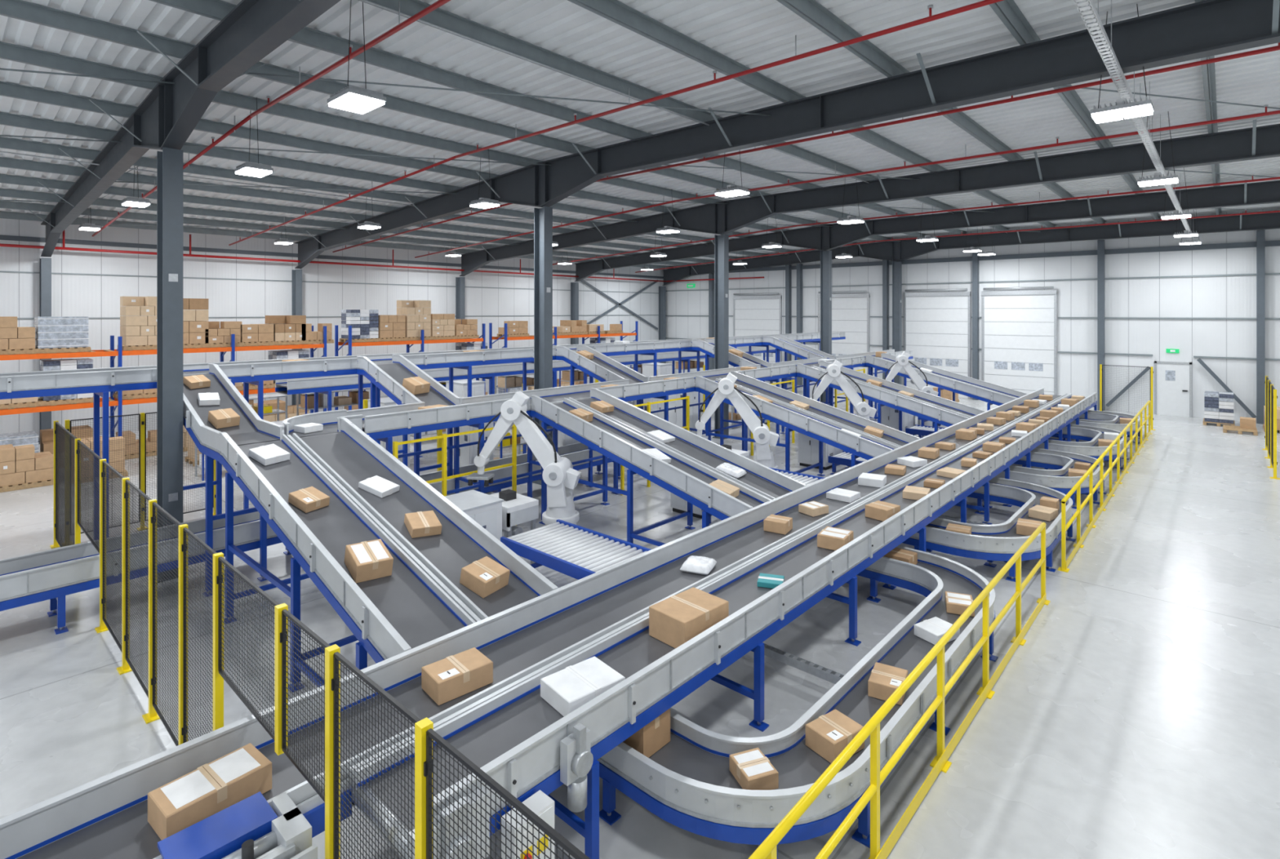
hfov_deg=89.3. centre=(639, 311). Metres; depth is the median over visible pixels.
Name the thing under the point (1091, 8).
cable tray
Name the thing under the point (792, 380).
frame
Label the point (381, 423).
conveyor
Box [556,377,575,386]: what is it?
box
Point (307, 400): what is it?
storage shelf
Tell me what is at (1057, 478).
conveyor
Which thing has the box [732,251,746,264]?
lamp
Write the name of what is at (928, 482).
cardboard box
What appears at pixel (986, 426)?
cardboard box
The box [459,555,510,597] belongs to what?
cardboard box
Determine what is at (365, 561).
cardboard box
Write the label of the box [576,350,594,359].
cardboard box
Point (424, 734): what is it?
fence
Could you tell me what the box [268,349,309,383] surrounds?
box
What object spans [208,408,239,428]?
cardboard box
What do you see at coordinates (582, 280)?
brace
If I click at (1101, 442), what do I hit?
cardboard box
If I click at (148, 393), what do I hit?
box
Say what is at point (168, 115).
rafter
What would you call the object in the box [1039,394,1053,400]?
cardboard box
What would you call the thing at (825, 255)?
steel column
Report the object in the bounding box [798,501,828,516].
cardboard box
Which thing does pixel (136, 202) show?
lamp
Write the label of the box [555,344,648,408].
conveyor
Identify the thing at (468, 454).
tall cabinet
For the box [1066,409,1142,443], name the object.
conveyor
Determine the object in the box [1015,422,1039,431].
cardboard box
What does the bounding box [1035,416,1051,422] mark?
cardboard box
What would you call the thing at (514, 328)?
box
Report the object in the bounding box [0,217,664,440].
wall
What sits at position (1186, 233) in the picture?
lamp
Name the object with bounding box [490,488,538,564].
machine
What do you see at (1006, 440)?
cardboard box
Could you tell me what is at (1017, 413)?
cardboard box
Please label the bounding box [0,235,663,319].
beam
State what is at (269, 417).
box
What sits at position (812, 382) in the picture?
tall cabinet
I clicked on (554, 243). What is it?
lamp
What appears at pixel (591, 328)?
box
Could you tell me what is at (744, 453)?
cabinet
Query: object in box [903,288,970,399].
door
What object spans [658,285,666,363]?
steel column
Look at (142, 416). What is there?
fence
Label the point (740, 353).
cardboard box
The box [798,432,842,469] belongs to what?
cabinet
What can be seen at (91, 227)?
lamp
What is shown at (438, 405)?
cardboard box
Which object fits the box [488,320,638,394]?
rack
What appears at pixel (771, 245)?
lamp
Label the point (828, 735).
cardboard box
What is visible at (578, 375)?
storage shelf
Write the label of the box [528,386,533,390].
box
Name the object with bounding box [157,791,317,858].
machine
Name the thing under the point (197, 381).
cardboard box
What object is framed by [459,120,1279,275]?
rafter
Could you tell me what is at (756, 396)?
cardboard box
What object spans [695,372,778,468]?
robot arm
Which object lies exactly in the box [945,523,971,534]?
cardboard box
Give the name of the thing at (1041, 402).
parcel
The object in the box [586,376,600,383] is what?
tall cabinet
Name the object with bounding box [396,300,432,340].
box
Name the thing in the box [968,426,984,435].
cardboard box
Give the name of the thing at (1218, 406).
pallet
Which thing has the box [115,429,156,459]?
box
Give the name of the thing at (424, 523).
cardboard box
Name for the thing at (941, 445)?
cardboard box
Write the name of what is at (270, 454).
parcel
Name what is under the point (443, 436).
frame
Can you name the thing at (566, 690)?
parcel
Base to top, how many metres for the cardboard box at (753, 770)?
0.132 m
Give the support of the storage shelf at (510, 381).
on the floor
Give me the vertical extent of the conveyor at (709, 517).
0.440 m
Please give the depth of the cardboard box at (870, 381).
20.46 m
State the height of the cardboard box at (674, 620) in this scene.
0.282 m
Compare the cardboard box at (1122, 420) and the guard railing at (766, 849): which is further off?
the cardboard box at (1122, 420)
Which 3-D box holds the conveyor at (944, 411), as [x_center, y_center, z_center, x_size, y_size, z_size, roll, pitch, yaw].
[7.543,2.896,19.860,5.149,2.468,1.800,0,0,42]
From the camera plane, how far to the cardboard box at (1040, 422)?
17.69 m
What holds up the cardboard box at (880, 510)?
on the conveyor at (504, 726)
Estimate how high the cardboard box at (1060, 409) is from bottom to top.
0.152 m
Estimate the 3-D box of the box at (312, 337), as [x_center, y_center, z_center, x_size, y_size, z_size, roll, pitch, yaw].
[-11.242,0.737,22.233,0.860,0.679,1.100,0,0,42]
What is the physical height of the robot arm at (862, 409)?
2.728 m
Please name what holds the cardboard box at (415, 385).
on the conveyor at (388, 377)
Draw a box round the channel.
[764,514,991,684]
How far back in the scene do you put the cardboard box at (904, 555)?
9.27 m
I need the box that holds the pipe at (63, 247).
[0,229,764,281]
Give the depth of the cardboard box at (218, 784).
4.00 m
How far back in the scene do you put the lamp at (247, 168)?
11.42 m
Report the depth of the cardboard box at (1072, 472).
14.05 m
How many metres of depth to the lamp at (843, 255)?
29.27 m
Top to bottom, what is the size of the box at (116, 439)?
0.959 m
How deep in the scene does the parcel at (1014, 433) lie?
16.19 m
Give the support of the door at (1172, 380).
in the wall at (1217, 296)
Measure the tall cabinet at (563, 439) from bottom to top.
1.930 m
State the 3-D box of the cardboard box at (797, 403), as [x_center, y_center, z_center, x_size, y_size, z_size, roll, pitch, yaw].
[4.022,2.359,16.357,0.414,0.199,0.363,0,0,34]
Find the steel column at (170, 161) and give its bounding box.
[156,146,182,581]
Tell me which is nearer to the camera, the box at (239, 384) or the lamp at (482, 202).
the lamp at (482, 202)
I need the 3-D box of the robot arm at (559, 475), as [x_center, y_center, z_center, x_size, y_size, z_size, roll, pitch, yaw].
[-2.034,2.766,11.399,2.020,2.728,0.700,0,0,9]
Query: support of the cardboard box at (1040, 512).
on the conveyor at (994, 542)
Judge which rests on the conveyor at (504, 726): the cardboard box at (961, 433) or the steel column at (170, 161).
the cardboard box at (961, 433)
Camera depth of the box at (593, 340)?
32.31 m
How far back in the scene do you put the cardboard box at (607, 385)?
15.25 m
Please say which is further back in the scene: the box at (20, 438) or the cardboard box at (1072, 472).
the box at (20, 438)
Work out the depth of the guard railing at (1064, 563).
13.17 m
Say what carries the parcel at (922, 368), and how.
on the conveyor at (992, 393)
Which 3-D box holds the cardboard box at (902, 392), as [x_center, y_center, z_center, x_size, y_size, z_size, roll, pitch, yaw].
[8.164,2.527,19.892,0.373,0.182,0.340,0,0,42]
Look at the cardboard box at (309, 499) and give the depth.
7.82 m
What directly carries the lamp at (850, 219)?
hanging from the ceiling
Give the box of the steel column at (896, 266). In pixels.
[892,261,902,384]
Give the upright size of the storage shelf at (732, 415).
1.637 m
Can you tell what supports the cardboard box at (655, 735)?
on the conveyor at (688, 783)
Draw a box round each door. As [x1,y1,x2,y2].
[733,292,782,367]
[817,290,870,373]
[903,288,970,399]
[981,286,1057,395]
[1154,360,1191,417]
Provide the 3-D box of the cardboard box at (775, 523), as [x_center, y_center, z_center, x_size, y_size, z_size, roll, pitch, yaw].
[1.971,3.026,9.246,0.322,0.162,0.300,0,0,32]
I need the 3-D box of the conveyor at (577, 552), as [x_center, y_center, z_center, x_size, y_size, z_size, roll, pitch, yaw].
[-0.918,3.760,9.459,2.150,0.740,1.220,0,0,42]
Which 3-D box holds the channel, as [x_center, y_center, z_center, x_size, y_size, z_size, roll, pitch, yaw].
[6.557,3.985,13.215,2.000,0.290,15.478,0,0,42]
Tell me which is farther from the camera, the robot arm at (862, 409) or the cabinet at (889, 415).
the cabinet at (889, 415)
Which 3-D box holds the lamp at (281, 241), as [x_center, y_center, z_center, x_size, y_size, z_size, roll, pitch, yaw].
[-12.897,-2.792,23.459,0.600,0.654,0.440,0,0,42]
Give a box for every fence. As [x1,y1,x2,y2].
[49,420,590,858]
[64,412,215,544]
[1099,364,1155,430]
[1262,375,1279,479]
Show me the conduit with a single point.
(365, 1)
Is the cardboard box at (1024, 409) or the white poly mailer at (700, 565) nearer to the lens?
the white poly mailer at (700, 565)
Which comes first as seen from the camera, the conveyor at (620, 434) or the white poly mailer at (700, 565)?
the white poly mailer at (700, 565)
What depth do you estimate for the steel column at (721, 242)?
21.28 m
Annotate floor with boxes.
[0,383,1279,858]
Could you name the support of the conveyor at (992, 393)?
on the floor
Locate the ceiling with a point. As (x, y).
(753, 33)
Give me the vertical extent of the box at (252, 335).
0.679 m
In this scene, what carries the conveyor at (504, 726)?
on the floor
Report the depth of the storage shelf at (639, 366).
27.82 m
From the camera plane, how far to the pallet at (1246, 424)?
22.16 m
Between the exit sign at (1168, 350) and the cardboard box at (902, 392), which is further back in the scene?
the exit sign at (1168, 350)
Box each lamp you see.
[78,215,101,231]
[121,165,151,207]
[234,97,273,177]
[274,225,293,244]
[327,0,386,114]
[357,197,381,229]
[445,245,461,256]
[469,148,500,208]
[552,241,558,245]
[557,251,572,264]
[640,264,653,270]
[649,239,666,257]
[656,196,679,233]
[714,153,750,197]
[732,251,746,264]
[761,218,782,248]
[835,244,852,257]
[836,177,864,224]
[915,203,938,241]
[963,227,982,252]
[977,226,995,255]
[1090,4,1154,123]
[1137,112,1178,186]
[1160,167,1191,219]
[1173,209,1198,237]
[1178,211,1201,244]
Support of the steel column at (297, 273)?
on the floor
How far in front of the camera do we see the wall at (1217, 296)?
27.11 m
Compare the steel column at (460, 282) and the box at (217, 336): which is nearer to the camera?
the box at (217, 336)
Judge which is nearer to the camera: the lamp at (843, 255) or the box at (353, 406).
the box at (353, 406)
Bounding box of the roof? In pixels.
[0,0,1221,269]
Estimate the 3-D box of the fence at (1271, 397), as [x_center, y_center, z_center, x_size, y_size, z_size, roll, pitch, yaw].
[17.268,3.025,17.754,0.180,2.210,4.640,0,0,42]
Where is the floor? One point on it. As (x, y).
(1136, 715)
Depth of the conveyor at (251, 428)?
10.02 m
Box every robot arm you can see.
[466,391,581,525]
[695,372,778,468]
[809,360,876,419]
[884,351,938,426]
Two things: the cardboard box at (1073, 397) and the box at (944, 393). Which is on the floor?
the box at (944, 393)
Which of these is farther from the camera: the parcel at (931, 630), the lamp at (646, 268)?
the lamp at (646, 268)
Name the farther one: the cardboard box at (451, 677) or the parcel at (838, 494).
the parcel at (838, 494)
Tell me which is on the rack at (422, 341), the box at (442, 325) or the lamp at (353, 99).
the box at (442, 325)
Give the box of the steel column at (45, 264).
[38,257,51,444]
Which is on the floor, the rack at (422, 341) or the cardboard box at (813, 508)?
the rack at (422, 341)
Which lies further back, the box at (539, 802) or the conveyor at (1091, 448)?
the conveyor at (1091, 448)
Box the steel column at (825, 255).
[820,250,831,402]
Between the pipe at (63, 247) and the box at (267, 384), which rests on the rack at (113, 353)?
the box at (267, 384)
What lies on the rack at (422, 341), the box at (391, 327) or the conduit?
the box at (391, 327)
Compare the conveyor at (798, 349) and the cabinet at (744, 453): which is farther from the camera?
the conveyor at (798, 349)
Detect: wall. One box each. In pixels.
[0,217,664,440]
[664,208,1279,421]
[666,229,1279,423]
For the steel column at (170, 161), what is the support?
on the floor
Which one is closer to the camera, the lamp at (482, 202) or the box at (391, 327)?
the lamp at (482, 202)
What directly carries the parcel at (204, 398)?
on the conveyor at (251, 428)
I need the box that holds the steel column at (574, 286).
[570,282,578,344]
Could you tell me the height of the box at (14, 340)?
0.959 m
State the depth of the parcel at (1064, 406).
20.60 m
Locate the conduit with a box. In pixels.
[0,0,1002,254]
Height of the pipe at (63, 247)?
0.795 m
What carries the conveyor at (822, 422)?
on the floor
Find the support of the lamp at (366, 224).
hanging from the ceiling
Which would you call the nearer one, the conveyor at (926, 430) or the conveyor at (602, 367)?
the conveyor at (602, 367)
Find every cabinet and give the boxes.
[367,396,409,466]
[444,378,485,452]
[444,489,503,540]
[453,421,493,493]
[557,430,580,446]
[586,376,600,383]
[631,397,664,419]
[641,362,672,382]
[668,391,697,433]
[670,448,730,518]
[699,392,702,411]
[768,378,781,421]
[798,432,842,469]
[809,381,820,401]
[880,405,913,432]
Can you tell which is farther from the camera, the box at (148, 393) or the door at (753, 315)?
the door at (753, 315)
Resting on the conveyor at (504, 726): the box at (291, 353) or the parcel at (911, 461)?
the parcel at (911, 461)
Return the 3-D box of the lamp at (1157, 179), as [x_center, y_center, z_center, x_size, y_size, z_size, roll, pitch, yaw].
[9.945,-3.143,12.444,0.600,1.355,0.440,0,0,42]
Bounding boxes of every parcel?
[197,392,220,405]
[248,444,290,465]
[293,422,323,433]
[358,475,399,497]
[540,656,625,715]
[613,340,629,344]
[641,448,671,462]
[646,429,675,443]
[757,573,784,588]
[826,487,860,502]
[841,428,861,436]
[857,472,886,487]
[897,455,927,467]
[914,616,959,644]
[920,367,932,372]
[1011,429,1026,436]
[1031,399,1046,404]
[1057,404,1069,409]
[1103,431,1119,439]
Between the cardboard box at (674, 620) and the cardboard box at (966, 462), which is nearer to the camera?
the cardboard box at (674, 620)
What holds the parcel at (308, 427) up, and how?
on the conveyor at (381, 423)
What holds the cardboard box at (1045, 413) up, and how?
on the conveyor at (504, 726)
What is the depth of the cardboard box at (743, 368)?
19.58 m
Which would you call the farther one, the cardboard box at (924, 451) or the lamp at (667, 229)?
the lamp at (667, 229)
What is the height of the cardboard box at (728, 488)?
0.228 m
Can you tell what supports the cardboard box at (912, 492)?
on the conveyor at (504, 726)
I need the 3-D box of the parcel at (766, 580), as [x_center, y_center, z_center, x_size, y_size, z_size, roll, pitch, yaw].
[1.497,3.086,7.410,0.282,0.082,0.260,0,0,17]
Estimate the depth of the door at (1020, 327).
29.30 m
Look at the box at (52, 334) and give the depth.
17.16 m
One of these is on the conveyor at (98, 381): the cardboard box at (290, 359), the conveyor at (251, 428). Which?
the cardboard box at (290, 359)
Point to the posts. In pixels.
(439, 432)
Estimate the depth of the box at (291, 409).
21.43 m
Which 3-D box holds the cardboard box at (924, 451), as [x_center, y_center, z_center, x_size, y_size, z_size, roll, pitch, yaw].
[6.210,3.026,13.934,0.342,0.162,0.400,0,0,37]
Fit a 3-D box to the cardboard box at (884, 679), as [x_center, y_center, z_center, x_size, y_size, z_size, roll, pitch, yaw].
[2.378,3.551,6.208,0.302,0.152,0.380,0,0,30]
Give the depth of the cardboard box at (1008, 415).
18.64 m
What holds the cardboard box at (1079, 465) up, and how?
on the conveyor at (1057, 478)
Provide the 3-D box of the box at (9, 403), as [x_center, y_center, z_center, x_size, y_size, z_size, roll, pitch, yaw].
[-16.239,2.216,16.707,0.860,0.459,1.100,0,0,42]
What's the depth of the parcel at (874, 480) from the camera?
11.58 m
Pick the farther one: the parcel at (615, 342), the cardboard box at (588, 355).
the parcel at (615, 342)
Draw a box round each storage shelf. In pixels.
[195,393,287,480]
[296,387,370,415]
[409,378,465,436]
[493,416,533,459]
[494,373,533,425]
[559,368,588,386]
[626,400,635,404]
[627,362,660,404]
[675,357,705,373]
[728,404,742,429]
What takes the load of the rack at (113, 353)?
on the floor
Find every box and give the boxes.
[0,316,38,355]
[0,396,40,408]
[0,431,38,453]
[0,444,53,492]
[34,316,90,353]
[37,357,93,405]
[40,425,93,455]
[71,435,128,484]
[112,388,156,399]
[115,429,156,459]
[120,296,156,350]
[147,742,271,839]
[182,297,210,348]
[182,374,210,389]
[182,424,187,451]
[185,432,201,466]
[203,321,244,347]
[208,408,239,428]
[235,382,243,390]
[236,379,275,390]
[238,324,276,346]
[253,399,284,422]
[265,315,307,345]
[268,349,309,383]
[282,359,309,361]
[287,404,309,417]
[288,486,329,512]
[300,323,333,344]
[339,309,380,342]
[344,403,368,410]
[344,538,393,582]
[376,315,407,341]
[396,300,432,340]
[402,376,430,395]
[404,510,441,537]
[417,404,446,409]
[421,647,493,705]
[426,313,456,339]
[452,319,479,338]
[456,342,487,350]
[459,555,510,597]
[462,350,484,351]
[497,320,528,337]
[497,386,528,393]
[501,789,554,858]
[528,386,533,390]
[552,326,571,335]
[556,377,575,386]
[560,320,587,334]
[568,408,593,422]
[575,380,583,384]
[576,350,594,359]
[586,324,604,333]
[590,337,614,343]
[590,400,614,413]
[600,384,618,387]
[604,324,622,333]
[622,708,670,757]
[648,586,728,648]
[663,377,678,379]
[709,479,739,497]
[728,348,743,357]
[728,746,778,790]
[740,366,756,370]
[751,395,773,403]
[763,514,792,534]
[789,400,809,409]
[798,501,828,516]
[805,708,864,763]
[817,525,853,550]
[863,425,884,437]
[865,500,900,521]
[866,378,882,386]
[867,662,907,705]
[875,351,886,356]
[884,463,906,475]
[884,547,917,564]
[897,390,914,396]
[902,485,930,500]
[918,446,939,458]
[924,477,945,488]
[933,386,959,402]
[934,441,955,450]
[936,466,966,478]
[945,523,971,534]
[945,591,974,616]
[955,427,977,440]
[960,457,977,466]
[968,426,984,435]
[972,450,993,458]
[977,422,993,431]
[982,440,1004,452]
[986,416,1005,425]
[995,411,1014,420]
[999,436,1015,444]
[1007,409,1020,416]
[1012,404,1029,413]
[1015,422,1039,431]
[1016,517,1042,535]
[1023,399,1039,407]
[1028,418,1044,426]
[1028,504,1057,521]
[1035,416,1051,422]
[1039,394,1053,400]
[1040,408,1058,418]
[1040,496,1059,510]
[1050,406,1062,413]
[1061,398,1078,406]
[1068,467,1087,476]
[1071,395,1084,400]
[1074,461,1090,470]
[1097,438,1113,446]
[1120,417,1132,423]
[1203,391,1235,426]
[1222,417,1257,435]
[1262,405,1279,433]
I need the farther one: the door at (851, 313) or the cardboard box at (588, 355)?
the door at (851, 313)
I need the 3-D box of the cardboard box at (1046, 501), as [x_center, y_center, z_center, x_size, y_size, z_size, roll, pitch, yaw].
[7.509,3.526,11.882,0.262,0.202,0.260,0,0,42]
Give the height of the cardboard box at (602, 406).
0.201 m
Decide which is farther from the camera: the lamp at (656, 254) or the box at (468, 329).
the lamp at (656, 254)
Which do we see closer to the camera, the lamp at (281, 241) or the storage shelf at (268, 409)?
the storage shelf at (268, 409)
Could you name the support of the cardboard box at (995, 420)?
on the conveyor at (504, 726)
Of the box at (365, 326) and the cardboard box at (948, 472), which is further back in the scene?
the box at (365, 326)
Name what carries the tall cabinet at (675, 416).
on the floor
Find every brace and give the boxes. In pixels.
[574,276,657,329]
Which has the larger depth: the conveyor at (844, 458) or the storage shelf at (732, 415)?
the storage shelf at (732, 415)
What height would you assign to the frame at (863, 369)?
2.000 m
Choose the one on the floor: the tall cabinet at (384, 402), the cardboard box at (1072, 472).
the tall cabinet at (384, 402)
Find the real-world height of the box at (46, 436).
0.959 m
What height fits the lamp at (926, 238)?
1.355 m
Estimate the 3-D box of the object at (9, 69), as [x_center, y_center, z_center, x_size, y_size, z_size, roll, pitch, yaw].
[0.018,-3.123,18.657,29.021,0.822,37.513,0,0,42]
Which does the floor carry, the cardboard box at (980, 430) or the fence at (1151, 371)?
the fence at (1151, 371)
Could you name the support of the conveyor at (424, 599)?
on the floor
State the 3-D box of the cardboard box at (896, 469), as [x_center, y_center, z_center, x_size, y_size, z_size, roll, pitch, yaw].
[4.935,3.046,12.525,0.342,0.122,0.340,0,0,30]
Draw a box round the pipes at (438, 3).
[91,0,1279,272]
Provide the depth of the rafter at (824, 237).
23.02 m
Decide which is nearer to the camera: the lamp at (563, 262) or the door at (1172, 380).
the door at (1172, 380)
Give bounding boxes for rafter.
[22,0,340,257]
[294,0,1279,268]
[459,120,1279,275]
[574,179,1279,281]
[662,212,1279,285]
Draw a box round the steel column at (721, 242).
[712,234,728,439]
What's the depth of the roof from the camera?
13.02 m
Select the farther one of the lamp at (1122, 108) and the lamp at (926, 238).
the lamp at (926, 238)
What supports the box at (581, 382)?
on the floor
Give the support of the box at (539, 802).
on the floor
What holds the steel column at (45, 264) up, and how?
on the floor
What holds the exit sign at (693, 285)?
attached to the wall at (1217, 296)
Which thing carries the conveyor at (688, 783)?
on the floor
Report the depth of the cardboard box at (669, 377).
16.93 m
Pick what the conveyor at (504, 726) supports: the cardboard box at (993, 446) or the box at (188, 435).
the cardboard box at (993, 446)
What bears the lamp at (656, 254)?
hanging from the ceiling
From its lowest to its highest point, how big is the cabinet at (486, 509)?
1.230 m
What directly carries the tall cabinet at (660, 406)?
on the floor
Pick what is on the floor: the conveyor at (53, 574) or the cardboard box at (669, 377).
the conveyor at (53, 574)
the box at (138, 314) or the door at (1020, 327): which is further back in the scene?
the door at (1020, 327)
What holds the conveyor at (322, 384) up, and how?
on the floor
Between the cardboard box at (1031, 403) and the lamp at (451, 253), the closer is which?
the cardboard box at (1031, 403)
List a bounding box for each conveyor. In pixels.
[0,332,845,540]
[0,387,1097,858]
[0,442,620,634]
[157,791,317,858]
[182,363,283,595]
[219,417,558,692]
[275,345,782,457]
[282,349,913,497]
[356,354,460,476]
[500,519,650,579]
[530,387,806,546]
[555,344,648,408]
[597,545,998,858]
[691,337,772,438]
[694,371,919,475]
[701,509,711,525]
[762,334,835,402]
[768,466,824,484]
[796,360,985,432]
[828,450,867,474]
[865,352,1027,427]
[902,476,1075,582]
[905,424,945,438]
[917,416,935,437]
[995,448,1106,508]
[1035,423,1128,468]
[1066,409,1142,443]
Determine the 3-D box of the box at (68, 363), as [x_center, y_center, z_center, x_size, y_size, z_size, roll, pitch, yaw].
[-15.501,1.867,17.523,0.860,1.157,1.100,0,0,42]
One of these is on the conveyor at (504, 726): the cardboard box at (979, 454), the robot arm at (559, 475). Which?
the cardboard box at (979, 454)
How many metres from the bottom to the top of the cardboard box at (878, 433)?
0.238 m
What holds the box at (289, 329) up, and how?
on the rack at (113, 353)
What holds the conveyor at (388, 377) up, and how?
on the floor
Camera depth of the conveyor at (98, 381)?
13.12 m
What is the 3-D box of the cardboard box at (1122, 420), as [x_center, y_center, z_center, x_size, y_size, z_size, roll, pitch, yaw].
[15.793,3.546,21.043,0.342,0.162,0.400,0,0,34]
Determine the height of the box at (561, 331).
0.399 m
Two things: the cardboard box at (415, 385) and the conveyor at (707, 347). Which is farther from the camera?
the conveyor at (707, 347)
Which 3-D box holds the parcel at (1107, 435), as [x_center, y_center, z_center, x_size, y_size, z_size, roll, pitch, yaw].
[13.311,3.526,18.298,0.342,0.202,0.360,0,0,34]
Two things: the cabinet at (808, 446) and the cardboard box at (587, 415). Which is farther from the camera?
the cabinet at (808, 446)
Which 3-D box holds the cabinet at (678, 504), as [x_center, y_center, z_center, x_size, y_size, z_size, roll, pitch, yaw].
[1.262,3.515,13.547,0.840,1.230,1.050,0,0,42]
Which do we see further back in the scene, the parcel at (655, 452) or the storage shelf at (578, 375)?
the storage shelf at (578, 375)
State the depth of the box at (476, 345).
26.63 m
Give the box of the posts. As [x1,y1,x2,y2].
[363,364,705,471]
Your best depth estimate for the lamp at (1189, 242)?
23.45 m
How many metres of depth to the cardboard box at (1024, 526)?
10.56 m
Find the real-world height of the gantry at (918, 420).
1.200 m
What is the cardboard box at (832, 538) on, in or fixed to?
on the conveyor at (504, 726)
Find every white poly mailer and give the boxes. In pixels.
[680,555,716,575]
[715,462,746,478]
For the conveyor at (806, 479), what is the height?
0.740 m
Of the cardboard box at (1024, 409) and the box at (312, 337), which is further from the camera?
the box at (312, 337)
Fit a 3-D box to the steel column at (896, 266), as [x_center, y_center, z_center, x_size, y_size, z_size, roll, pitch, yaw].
[12.920,0.800,32.626,0.440,6.660,0.350,0,0,42]
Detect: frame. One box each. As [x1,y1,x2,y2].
[392,423,516,525]
[620,395,689,495]
[750,379,794,455]
[834,368,865,411]
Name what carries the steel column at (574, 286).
on the floor
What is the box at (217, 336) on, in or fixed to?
on the rack at (113, 353)
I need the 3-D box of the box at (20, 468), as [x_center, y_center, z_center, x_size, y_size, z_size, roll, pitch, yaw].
[-14.651,3.647,15.406,0.860,0.959,1.100,0,0,42]
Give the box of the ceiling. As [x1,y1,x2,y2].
[0,0,1279,266]
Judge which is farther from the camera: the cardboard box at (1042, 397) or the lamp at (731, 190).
the cardboard box at (1042, 397)
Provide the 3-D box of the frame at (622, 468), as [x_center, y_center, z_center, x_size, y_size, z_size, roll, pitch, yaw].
[0.408,3.130,15.540,0.060,2.000,2.460,0,0,42]
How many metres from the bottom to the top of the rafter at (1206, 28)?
1.887 m
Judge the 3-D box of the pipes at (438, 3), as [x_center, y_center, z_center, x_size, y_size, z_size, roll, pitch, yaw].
[4.339,-3.059,18.963,36.402,1.162,26.510,0,0,42]
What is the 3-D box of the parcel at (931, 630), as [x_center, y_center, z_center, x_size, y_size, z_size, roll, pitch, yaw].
[3.317,3.566,7.247,0.380,0.122,0.302,0,0,-30]
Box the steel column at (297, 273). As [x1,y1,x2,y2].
[292,269,302,404]
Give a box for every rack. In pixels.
[0,325,326,437]
[334,323,484,410]
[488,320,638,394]
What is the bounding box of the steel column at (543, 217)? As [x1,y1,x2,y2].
[532,206,552,484]
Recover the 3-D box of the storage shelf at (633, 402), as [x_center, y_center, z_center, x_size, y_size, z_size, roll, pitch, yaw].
[-0.736,3.224,18.867,0.640,1.811,1.040,0,0,42]
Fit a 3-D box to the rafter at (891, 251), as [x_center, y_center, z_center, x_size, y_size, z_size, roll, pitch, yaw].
[15.076,-2.681,30.724,36.456,1.887,1.508,0,0,42]
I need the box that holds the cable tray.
[1073,0,1193,237]
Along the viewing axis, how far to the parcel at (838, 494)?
10.73 m
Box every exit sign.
[686,283,695,288]
[1166,348,1179,352]
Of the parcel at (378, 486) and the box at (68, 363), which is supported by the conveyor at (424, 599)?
the parcel at (378, 486)
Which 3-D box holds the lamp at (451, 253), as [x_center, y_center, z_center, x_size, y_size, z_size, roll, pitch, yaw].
[-8.235,-2.792,28.614,0.600,0.654,0.440,0,0,42]
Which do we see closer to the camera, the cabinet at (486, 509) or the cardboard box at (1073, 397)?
the cabinet at (486, 509)
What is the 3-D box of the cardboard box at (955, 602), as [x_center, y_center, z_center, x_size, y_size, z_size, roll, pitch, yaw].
[3.906,3.566,7.928,0.302,0.122,0.360,0,0,22]
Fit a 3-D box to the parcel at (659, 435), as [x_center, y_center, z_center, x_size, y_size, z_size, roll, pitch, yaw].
[0.397,2.378,12.355,0.429,0.178,0.360,0,0,42]
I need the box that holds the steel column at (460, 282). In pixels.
[455,276,464,350]
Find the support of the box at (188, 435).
on the floor
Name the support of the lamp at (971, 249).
hanging from the ceiling
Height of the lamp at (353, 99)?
1.355 m
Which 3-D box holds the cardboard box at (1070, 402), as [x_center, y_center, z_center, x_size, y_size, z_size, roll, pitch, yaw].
[14.307,3.006,21.577,0.420,0.202,0.402,0,0,-44]
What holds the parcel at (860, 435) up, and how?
on the conveyor at (822, 422)
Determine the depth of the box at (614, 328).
32.81 m
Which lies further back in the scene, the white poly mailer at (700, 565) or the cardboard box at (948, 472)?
the cardboard box at (948, 472)
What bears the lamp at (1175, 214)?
hanging from the ceiling
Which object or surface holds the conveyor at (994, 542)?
on the floor
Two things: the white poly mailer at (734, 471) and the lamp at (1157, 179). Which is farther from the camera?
the lamp at (1157, 179)
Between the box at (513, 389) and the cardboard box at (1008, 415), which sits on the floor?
the box at (513, 389)
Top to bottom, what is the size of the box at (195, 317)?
1.479 m
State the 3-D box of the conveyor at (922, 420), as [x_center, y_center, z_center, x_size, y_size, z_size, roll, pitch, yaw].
[10.152,3.760,21.290,1.600,0.740,1.220,0,0,42]
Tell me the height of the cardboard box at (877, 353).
0.202 m
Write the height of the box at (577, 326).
0.679 m
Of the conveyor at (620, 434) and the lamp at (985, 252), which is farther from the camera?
the lamp at (985, 252)
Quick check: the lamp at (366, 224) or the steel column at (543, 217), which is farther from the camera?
the lamp at (366, 224)
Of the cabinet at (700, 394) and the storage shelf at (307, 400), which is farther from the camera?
the cabinet at (700, 394)
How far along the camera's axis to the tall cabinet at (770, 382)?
24.41 m
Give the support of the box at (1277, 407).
on the floor
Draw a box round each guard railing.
[747,522,1050,858]
[1057,400,1151,572]
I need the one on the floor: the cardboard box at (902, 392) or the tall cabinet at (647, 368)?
the tall cabinet at (647, 368)
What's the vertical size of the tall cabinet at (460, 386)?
2.130 m

